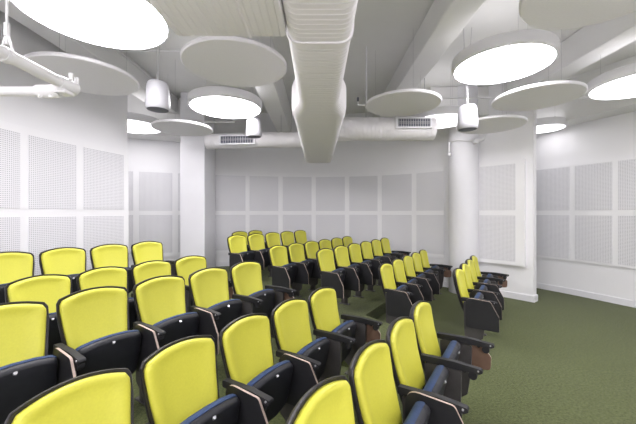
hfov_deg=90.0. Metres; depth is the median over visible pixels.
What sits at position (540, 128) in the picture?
diffuser
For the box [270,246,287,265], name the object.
cushion
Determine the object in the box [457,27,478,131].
speaker
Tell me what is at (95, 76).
ceiling disc
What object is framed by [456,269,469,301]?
cushion
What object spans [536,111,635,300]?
wall
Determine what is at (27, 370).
chair
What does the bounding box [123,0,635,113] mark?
ceiling
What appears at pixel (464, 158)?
column
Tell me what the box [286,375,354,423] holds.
chair
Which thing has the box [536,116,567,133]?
round ceiling light
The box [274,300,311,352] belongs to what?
cushion
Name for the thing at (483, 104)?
beam
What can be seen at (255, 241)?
cushion
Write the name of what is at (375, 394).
cushion
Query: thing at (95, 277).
cushion
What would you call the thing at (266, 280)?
floor
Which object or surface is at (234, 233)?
cushion
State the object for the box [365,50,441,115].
ceiling disc
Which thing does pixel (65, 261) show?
cushion
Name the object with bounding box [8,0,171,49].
round ceiling light
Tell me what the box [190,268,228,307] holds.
cushion
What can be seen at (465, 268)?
cushion
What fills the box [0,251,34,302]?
chair
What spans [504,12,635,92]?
beam
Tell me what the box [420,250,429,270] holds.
cushion
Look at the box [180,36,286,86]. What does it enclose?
ceiling disc
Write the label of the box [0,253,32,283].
cushion
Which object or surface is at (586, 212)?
acoustic wall panel
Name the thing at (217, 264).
baseboard
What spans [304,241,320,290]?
chair
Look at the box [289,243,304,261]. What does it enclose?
cushion
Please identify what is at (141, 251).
cushion
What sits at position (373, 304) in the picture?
floor
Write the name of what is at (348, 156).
wall
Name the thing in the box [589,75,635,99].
diffuser
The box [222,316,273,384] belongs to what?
cushion
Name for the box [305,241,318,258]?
cushion
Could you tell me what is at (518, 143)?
wall partition
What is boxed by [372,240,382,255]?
cushion
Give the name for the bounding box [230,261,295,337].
chair
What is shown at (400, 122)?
grille
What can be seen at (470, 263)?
cushion
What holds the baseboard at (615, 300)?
attached to the wall at (613, 137)
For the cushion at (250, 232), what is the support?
on the chair at (252, 231)
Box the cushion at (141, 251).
[132,242,162,264]
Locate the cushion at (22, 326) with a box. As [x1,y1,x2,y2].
[0,304,45,366]
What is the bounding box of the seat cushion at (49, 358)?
[0,355,56,369]
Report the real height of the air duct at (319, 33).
1.620 m
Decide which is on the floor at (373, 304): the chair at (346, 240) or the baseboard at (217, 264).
the chair at (346, 240)
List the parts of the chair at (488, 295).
armrest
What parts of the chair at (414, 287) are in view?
armrest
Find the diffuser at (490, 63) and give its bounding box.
[454,44,555,83]
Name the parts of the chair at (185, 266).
leg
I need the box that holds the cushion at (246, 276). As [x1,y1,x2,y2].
[232,262,262,295]
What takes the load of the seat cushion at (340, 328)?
on the chair at (346, 338)
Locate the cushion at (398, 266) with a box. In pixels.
[393,260,406,285]
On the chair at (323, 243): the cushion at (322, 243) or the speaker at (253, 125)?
the cushion at (322, 243)
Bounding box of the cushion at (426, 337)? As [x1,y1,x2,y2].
[414,302,440,362]
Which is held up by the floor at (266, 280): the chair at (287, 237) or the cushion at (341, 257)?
the chair at (287, 237)
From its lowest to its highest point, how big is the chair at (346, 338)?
0.972 m
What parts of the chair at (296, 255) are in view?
leg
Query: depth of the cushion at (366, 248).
6.75 m
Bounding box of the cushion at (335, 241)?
[332,238,342,248]
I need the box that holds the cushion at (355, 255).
[349,244,362,262]
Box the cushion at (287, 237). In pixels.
[281,231,294,245]
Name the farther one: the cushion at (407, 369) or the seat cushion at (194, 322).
the seat cushion at (194, 322)
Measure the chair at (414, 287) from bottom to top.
0.972 m
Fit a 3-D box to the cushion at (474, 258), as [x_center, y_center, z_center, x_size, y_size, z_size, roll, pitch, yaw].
[2.952,1.067,5.899,0.166,0.512,0.472,0,0,33]
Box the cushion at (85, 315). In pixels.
[59,288,126,348]
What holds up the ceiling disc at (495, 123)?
hanging from the ceiling
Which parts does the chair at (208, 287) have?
armrest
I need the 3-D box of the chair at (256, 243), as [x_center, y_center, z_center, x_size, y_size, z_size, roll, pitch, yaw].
[-1.194,0.939,6.848,0.593,0.972,0.568,0,0,33]
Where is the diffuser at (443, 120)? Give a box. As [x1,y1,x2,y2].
[428,114,457,128]
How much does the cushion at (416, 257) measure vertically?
0.512 m
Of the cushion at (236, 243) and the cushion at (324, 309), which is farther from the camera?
the cushion at (236, 243)
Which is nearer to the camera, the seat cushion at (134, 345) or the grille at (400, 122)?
the seat cushion at (134, 345)
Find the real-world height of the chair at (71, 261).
0.972 m
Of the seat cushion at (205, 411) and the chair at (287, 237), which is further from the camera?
the chair at (287, 237)
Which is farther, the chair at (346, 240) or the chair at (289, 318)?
the chair at (346, 240)
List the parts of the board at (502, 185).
perforated panel, perforated panel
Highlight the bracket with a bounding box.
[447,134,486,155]
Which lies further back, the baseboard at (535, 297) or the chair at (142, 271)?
the baseboard at (535, 297)
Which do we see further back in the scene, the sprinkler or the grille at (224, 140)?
the grille at (224, 140)
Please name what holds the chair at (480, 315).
on the floor at (558, 358)
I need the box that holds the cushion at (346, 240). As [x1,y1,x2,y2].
[343,237,352,246]
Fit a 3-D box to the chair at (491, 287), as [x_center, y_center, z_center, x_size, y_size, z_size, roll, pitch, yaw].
[2.783,1.284,5.315,0.593,0.972,0.568,0,0,33]
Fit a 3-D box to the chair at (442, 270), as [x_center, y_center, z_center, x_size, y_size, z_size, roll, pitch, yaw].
[2.471,1.284,6.739,0.619,0.972,0.626,0,0,33]
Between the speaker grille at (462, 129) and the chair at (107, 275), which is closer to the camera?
the chair at (107, 275)
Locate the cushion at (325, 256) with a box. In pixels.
[318,249,335,271]
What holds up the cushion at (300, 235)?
on the chair at (300, 236)
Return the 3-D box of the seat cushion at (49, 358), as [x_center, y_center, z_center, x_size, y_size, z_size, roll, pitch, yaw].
[-1.916,1.139,1.977,0.143,0.428,0.460,0,0,33]
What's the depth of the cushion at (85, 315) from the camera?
2.50 m
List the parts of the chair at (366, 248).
leg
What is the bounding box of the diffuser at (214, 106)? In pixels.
[190,96,259,117]
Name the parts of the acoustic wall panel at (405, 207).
perforated panel, perforated panel, perforated panel, perforated panel, perforated panel, perforated panel, perforated panel, perforated panel, perforated panel, perforated panel, perforated panel, perforated panel, perforated panel, perforated panel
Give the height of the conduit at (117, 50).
0.028 m
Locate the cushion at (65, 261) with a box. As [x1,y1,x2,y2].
[41,248,84,274]
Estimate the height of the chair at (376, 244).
0.972 m
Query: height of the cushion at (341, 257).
0.512 m
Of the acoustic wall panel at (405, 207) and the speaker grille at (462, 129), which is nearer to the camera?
the speaker grille at (462, 129)
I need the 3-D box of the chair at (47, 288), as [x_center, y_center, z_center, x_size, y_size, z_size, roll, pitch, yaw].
[-2.506,1.089,2.918,0.593,0.972,0.568,0,0,33]
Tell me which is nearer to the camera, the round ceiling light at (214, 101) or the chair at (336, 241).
the round ceiling light at (214, 101)
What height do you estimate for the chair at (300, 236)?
0.972 m
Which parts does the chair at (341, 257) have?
leg, armrest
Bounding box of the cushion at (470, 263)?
[467,260,477,285]
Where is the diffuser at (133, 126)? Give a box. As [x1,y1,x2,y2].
[127,120,158,133]
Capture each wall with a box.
[0,10,126,149]
[127,138,179,266]
[215,112,444,267]
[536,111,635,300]
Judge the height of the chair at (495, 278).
0.972 m
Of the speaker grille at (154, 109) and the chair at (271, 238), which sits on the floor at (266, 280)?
the chair at (271, 238)
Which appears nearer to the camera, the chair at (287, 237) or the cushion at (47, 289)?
the cushion at (47, 289)
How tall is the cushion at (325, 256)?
0.512 m
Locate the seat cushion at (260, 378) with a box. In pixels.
[247,360,289,385]
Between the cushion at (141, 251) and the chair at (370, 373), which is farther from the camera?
the cushion at (141, 251)
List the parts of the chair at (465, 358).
leg, armrest, leg, armrest, hinge knob, hinge knob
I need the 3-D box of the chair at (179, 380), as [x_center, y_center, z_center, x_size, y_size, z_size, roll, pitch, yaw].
[-0.676,1.284,1.825,0.593,0.972,0.568,0,0,33]
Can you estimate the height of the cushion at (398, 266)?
0.512 m
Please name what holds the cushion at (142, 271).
on the chair at (142, 271)
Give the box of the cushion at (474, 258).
[472,256,481,279]
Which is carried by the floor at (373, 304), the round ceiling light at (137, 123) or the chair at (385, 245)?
the chair at (385, 245)
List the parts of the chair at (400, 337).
leg, armrest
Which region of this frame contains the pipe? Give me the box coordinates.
[0,0,80,97]
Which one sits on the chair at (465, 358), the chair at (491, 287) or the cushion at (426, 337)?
the cushion at (426, 337)
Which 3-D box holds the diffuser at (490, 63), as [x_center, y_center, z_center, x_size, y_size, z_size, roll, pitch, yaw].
[2.376,-1.898,4.110,1.128,0.036,1.128,0,0,0]
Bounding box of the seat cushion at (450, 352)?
[442,340,456,357]
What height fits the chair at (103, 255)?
0.972 m
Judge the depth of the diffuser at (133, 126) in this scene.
6.69 m
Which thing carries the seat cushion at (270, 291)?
on the chair at (246, 276)
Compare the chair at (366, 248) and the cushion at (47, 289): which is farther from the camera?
the chair at (366, 248)
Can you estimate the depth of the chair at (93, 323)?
2.43 m
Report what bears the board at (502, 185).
attached to the wall partition at (518, 143)
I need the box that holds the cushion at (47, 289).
[7,276,70,312]
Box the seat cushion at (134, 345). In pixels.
[75,330,139,350]
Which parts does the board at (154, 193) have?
perforated panel, perforated panel, perforated panel, perforated panel, perforated panel, perforated panel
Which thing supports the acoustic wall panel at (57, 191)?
attached to the wall at (93, 118)
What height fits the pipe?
2.242 m
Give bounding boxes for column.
[180,92,214,267]
[449,85,478,293]
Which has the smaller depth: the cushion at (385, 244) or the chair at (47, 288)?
the chair at (47, 288)
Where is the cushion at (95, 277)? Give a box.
[79,268,126,289]
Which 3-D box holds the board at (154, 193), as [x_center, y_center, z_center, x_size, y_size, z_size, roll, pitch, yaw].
[-4.045,0.000,7.863,2.116,2.200,0.053,0,0,-22]
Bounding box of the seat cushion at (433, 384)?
[423,365,443,391]
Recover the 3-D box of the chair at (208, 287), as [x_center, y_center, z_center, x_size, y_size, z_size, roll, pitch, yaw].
[-1.016,1.089,3.322,0.593,0.972,0.568,0,0,33]
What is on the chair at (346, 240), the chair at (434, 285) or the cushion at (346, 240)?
the cushion at (346, 240)
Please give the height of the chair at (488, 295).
0.972 m
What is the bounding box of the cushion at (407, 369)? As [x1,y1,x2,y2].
[390,319,424,388]
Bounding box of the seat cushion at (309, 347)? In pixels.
[297,337,325,353]
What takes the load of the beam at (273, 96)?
attached to the ceiling
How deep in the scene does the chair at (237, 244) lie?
6.40 m
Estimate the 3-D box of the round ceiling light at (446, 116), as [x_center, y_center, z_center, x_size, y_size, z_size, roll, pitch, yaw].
[2.420,-2.272,6.300,1.100,0.956,1.100,0,0,0]
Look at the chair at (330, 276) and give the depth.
5.17 m
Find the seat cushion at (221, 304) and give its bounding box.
[209,299,239,308]
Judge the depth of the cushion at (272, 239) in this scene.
7.42 m
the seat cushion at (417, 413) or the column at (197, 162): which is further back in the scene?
the column at (197, 162)
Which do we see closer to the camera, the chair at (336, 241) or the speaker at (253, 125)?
the speaker at (253, 125)
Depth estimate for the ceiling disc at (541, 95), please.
4.69 m
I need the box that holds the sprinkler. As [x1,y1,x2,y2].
[357,46,366,105]
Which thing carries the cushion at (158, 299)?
on the chair at (163, 317)
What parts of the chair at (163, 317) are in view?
leg, armrest, hinge knob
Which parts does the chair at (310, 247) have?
leg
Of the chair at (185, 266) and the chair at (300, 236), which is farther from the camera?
the chair at (300, 236)
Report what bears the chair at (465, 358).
on the floor at (558, 358)
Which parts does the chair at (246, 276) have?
leg, armrest, leg, armrest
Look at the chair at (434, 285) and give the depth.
6.04 m
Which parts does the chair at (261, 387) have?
armrest, hinge knob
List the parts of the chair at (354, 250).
leg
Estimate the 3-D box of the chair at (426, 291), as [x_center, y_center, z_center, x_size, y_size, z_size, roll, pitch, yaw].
[1.842,1.284,5.795,0.593,0.972,0.568,0,0,33]
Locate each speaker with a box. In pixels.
[145,46,169,112]
[246,88,261,138]
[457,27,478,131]
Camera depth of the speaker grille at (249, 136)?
5.90 m
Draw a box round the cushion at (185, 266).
[176,256,205,284]
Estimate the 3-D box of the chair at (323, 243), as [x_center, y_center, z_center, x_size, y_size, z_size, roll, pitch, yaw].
[0.328,1.089,7.135,0.593,0.972,0.568,0,0,33]
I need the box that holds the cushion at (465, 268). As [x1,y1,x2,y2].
[462,264,473,293]
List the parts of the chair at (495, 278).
armrest, armrest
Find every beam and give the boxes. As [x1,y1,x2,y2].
[237,36,290,131]
[374,0,484,116]
[428,87,488,116]
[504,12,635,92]
[536,55,635,125]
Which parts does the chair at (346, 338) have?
leg, armrest, hinge knob, leg, armrest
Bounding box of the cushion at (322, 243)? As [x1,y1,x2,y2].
[319,240,331,248]
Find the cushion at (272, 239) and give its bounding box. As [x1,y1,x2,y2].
[266,233,280,247]
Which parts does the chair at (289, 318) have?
leg, armrest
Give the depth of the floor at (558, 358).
3.76 m
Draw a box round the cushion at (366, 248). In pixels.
[361,242,372,258]
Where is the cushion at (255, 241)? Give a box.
[248,234,264,249]
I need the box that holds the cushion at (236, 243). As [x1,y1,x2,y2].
[228,235,246,252]
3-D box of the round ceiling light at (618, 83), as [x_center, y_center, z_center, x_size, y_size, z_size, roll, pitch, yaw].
[4.550,-2.267,4.470,1.200,0.966,1.200,0,0,0]
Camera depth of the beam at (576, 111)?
6.21 m
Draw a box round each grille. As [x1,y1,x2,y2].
[147,107,168,112]
[219,135,255,145]
[247,135,259,137]
[395,117,432,128]
[458,127,476,131]
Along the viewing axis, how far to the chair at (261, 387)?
2.31 m
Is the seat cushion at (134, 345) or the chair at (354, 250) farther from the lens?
the chair at (354, 250)
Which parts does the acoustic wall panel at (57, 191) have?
perforated panel, perforated panel, perforated panel, perforated panel, perforated panel, perforated panel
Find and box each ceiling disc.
[23,33,139,95]
[151,119,212,135]
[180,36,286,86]
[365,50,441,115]
[456,115,527,133]
[492,29,587,111]
[519,0,635,29]
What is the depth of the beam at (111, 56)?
4.69 m
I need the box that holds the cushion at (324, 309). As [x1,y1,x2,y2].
[311,288,339,331]
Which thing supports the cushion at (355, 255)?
on the chair at (354, 250)
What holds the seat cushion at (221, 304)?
on the chair at (208, 287)
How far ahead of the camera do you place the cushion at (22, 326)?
2.15 m
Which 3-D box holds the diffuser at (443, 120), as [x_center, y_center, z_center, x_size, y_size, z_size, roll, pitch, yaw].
[2.420,-1.812,6.300,1.028,0.036,1.028,0,0,0]
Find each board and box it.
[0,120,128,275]
[129,167,179,257]
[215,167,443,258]
[479,159,525,266]
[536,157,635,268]
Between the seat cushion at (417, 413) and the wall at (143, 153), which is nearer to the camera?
the seat cushion at (417, 413)
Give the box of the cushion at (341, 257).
[334,246,349,266]
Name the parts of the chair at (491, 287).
armrest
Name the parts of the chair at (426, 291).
armrest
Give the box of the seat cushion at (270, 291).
[249,289,272,295]
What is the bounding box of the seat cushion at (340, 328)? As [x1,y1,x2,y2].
[331,320,352,332]
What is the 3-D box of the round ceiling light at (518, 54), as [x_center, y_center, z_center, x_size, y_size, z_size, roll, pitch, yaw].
[2.376,-2.315,4.110,1.200,0.870,1.200,0,0,0]
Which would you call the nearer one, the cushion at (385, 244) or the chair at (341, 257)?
the chair at (341, 257)
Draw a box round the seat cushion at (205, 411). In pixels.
[180,394,236,423]
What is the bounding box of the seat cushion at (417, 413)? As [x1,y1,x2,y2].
[403,401,424,423]
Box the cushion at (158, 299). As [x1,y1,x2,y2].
[136,277,185,324]
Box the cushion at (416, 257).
[412,253,423,274]
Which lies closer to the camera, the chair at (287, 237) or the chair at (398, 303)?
the chair at (398, 303)
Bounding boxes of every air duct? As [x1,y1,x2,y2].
[149,0,357,162]
[204,78,436,148]
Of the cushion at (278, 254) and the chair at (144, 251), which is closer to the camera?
the chair at (144, 251)
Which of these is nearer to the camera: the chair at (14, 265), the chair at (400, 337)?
the chair at (400, 337)
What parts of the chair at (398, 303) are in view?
leg, armrest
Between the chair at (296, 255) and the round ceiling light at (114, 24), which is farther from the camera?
the chair at (296, 255)
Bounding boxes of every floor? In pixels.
[128,266,291,329]
[132,279,439,423]
[268,287,635,423]
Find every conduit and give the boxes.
[115,49,179,100]
[119,50,180,51]
[195,119,234,122]
[442,97,589,98]
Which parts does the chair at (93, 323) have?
armrest, hinge knob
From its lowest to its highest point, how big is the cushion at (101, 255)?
0.512 m
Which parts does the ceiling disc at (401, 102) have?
disc panel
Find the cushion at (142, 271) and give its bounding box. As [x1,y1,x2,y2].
[133,261,170,283]
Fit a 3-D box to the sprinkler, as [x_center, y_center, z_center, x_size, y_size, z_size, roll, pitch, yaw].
[0.726,-2.259,5.250,0.168,0.982,0.036,0,0,0]
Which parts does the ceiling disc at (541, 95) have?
disc panel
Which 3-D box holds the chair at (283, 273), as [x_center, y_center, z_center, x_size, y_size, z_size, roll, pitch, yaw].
[-0.571,1.089,5.752,0.593,0.972,0.568,0,0,33]
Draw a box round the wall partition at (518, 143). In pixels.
[445,83,535,295]
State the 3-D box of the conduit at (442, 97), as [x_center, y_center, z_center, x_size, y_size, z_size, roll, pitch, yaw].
[3.550,-2.030,5.620,3.700,0.032,0.032,0,0,0]
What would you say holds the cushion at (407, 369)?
on the chair at (400, 337)
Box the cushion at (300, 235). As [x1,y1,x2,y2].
[295,230,306,243]
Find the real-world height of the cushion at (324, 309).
0.512 m
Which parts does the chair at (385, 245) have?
armrest, armrest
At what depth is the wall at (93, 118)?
4.74 m
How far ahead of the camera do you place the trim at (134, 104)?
7.41 m
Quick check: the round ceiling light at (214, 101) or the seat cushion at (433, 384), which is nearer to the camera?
the seat cushion at (433, 384)
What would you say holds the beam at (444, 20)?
attached to the ceiling
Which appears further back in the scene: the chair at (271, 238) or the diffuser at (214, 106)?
the chair at (271, 238)
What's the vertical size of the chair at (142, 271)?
0.972 m
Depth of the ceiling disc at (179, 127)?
5.96 m
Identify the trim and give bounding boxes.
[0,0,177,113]
[127,94,179,141]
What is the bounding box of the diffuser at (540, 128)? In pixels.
[536,124,564,132]
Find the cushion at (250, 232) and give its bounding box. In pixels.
[249,231,261,234]
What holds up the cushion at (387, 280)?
on the chair at (398, 303)
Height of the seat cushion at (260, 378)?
0.428 m
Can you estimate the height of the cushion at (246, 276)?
0.512 m
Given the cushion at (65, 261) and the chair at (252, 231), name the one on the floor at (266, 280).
the chair at (252, 231)
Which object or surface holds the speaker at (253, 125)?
hanging from the ceiling
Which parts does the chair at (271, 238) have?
leg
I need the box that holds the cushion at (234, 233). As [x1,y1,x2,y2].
[233,232,247,244]
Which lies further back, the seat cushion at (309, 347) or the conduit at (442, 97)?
the conduit at (442, 97)
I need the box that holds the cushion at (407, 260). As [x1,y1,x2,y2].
[403,256,415,279]
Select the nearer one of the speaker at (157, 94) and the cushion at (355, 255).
the speaker at (157, 94)
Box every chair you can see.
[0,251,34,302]
[0,301,57,423]
[4,274,71,354]
[4,368,133,423]
[39,247,86,292]
[52,286,140,384]
[77,266,135,329]
[90,244,132,292]
[131,241,174,292]
[131,260,171,329]
[133,275,198,404]
[139,335,239,423]
[174,255,233,311]
[188,267,241,354]
[219,313,292,423]
[227,235,254,278]
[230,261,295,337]
[232,231,248,250]
[247,233,269,269]
[248,230,267,266]
[265,232,287,276]
[268,245,296,287]
[271,298,329,423]
[280,231,294,263]
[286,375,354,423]
[287,243,313,296]
[294,230,317,259]
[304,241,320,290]
[308,287,382,382]
[316,248,345,298]
[318,239,335,268]
[331,237,349,260]
[333,245,359,304]
[342,236,362,264]
[347,243,372,297]
[348,339,429,423]
[360,241,382,291]
[370,239,392,285]
[378,263,411,323]
[380,238,410,261]
[385,316,468,423]
[391,259,423,304]
[401,255,431,300]
[409,300,494,401]
[411,252,439,294]
[418,249,452,299]
[452,268,498,339]
[459,263,501,335]
[465,259,503,309]
[470,255,508,286]
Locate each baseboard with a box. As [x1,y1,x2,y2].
[215,261,228,266]
[445,282,536,301]
[533,295,537,302]
[536,282,635,307]
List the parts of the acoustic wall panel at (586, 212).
perforated panel, perforated panel, perforated panel, perforated panel, perforated panel, perforated panel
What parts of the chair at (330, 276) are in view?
armrest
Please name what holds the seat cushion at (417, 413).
on the chair at (370, 373)
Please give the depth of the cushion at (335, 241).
7.71 m
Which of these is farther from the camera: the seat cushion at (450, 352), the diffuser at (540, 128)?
the diffuser at (540, 128)
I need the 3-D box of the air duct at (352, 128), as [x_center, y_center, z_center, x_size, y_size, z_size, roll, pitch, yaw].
[-0.153,-2.053,6.438,4.820,1.395,0.974,0,0,18]
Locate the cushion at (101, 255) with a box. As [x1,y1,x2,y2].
[91,245,127,267]
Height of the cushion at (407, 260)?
0.512 m
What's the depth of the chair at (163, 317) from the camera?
2.87 m
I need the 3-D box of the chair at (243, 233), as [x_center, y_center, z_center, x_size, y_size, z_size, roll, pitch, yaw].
[-1.762,0.939,7.718,0.593,0.972,0.568,0,0,33]
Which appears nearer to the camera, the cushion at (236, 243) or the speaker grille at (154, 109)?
the speaker grille at (154, 109)
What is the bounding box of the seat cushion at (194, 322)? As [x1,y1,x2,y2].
[153,312,197,325]
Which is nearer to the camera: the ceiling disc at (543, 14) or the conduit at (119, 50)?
the ceiling disc at (543, 14)
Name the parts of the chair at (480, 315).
leg, armrest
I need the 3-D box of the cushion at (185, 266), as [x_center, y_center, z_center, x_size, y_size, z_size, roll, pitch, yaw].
[-1.738,0.872,4.425,0.166,0.512,0.472,0,0,33]
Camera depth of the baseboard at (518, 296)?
6.52 m
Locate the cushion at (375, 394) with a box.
[354,343,401,423]
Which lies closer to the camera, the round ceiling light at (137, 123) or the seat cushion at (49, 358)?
the seat cushion at (49, 358)
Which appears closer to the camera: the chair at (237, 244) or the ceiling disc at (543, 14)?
the ceiling disc at (543, 14)
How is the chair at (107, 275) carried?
on the floor at (373, 304)
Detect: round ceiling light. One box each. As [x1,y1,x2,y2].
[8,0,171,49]
[127,112,159,133]
[187,86,261,118]
[411,85,459,128]
[451,28,559,84]
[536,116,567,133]
[586,55,635,99]
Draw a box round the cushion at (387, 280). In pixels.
[380,264,395,288]
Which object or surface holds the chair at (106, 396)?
on the floor at (558, 358)
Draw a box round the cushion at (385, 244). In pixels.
[381,238,390,252]

